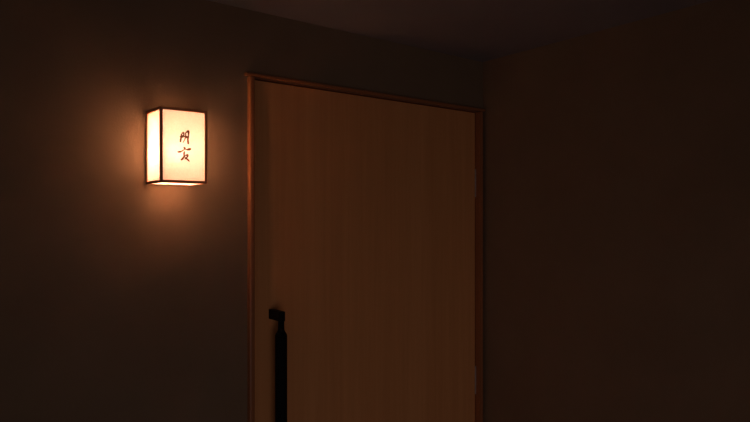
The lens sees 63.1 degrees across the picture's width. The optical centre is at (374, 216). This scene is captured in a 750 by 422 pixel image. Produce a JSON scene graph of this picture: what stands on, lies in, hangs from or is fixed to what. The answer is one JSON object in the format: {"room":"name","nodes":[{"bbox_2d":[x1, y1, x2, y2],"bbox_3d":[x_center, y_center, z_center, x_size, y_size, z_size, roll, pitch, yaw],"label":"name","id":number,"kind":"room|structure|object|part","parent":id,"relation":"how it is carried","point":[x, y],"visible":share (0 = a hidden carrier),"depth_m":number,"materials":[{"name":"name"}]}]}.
{"room":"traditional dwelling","nodes":[
{"label":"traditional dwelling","id":0,"kind":"room"},
{"bbox_2d":[0,0,482,421],"bbox_3d":[-0.994,0.511,1.389,3.720,2.238,0.120,0,0,-37],"label":"wall","id":1,"kind":"structure","parent":0,"point":[123,298],"depth_m":1.59,"materials":[{"name":"grey paint"}]},
{"bbox_2d":[146,106,206,185],"bbox_3d":[-0.521,-0.182,1.604,0.123,0.190,0.114,0,0,-37],"label":"wall lamp","id":2,"kind":"object","parent":1,"relation":"attached to","point":[176,138],"visible":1,"depth_m":1.56,"materials":[{"name":"white paper"}]},
{"bbox_3d":[-0.568,-0.182,1.568,0.001,0.184,0.107,0,0,-37],"label":"shade panel","id":3,"kind":"part","parent":2,"relation":"part of","materials":[{"name":"white paper"}]},
{"bbox_3d":[-0.521,-0.087,1.605,0.116,0.001,0.107,0,0,-37],"label":"shade panel","id":4,"kind":"part","parent":2,"relation":"part of","materials":[{"name":"white paper"}]},
{"bbox_3d":[-0.488,-0.182,1.561,0.116,0.184,0.001,0,0,-37],"label":"shade panel","id":5,"kind":"part","parent":2,"relation":"part of","materials":[{"name":"white paper"}]},
{"bbox_2d":[244,72,484,421],"bbox_3d":[-0.012,0.605,2.129,1.012,2.051,0.137,0,0,-37],"label":"door frame","id":6,"kind":"structure","parent":1,"relation":"attached to","point":[251,79],"depth_m":1.96,"materials":[{"name":"brown wood"}]},
{"bbox_3d":[-0.363,0.609,1.789,0.017,2.042,0.021,0,0,-37],"label":"casing","id":7,"kind":"part","parent":6,"relation":"part of","materials":[{"name":"brown wood"}]},
{"bbox_3d":[0.024,-0.416,2.082,1.012,0.009,0.019,0,0,-37],"label":"head casing","id":8,"kind":"part","parent":6,"relation":"part of","materials":[{"name":"brown wood"}]},
{"bbox_3d":[0.412,0.609,2.381,0.011,2.042,0.016,0,0,-37],"label":"casing","id":9,"kind":"part","parent":6,"relation":"part of","materials":[{"name":"brown wood"}]},
{"bbox_2d":[255,80,475,421],"bbox_3d":[0.030,0.609,2.085,0.949,2.031,0.118,0,0,-37],"label":"door","id":10,"kind":"structure","parent":1,"relation":"in","point":[365,206],"depth_m":2.05,"materials":[{"name":"brown wood"}]},
{"bbox_3d":[-0.276,0.672,1.798,0.035,0.774,0.035,0,0,-37],"label":"pull handle","id":11,"kind":"part","parent":10,"relation":"part of","materials":[{"name":"black metal"}]},
{"bbox_2d":[208,0,711,61],"bbox_3d":[0.101,-0.658,-0.040,3.720,0.100,3.720,0,0,-37],"label":"ceiling","id":12,"kind":"structure","parent":0,"point":[477,30],"depth_m":1.87,"materials":[{"name":"paint"}]},
{"bbox_2d":[483,0,749,421],"bbox_3d":[1.566,0.511,1.008,0.120,2.238,3.600,0,0,-37],"label":"wall","id":13,"kind":"structure","parent":0,"point":[616,160],"depth_m":1.93,"materials":[{"name":"grey paint"}]}
]}

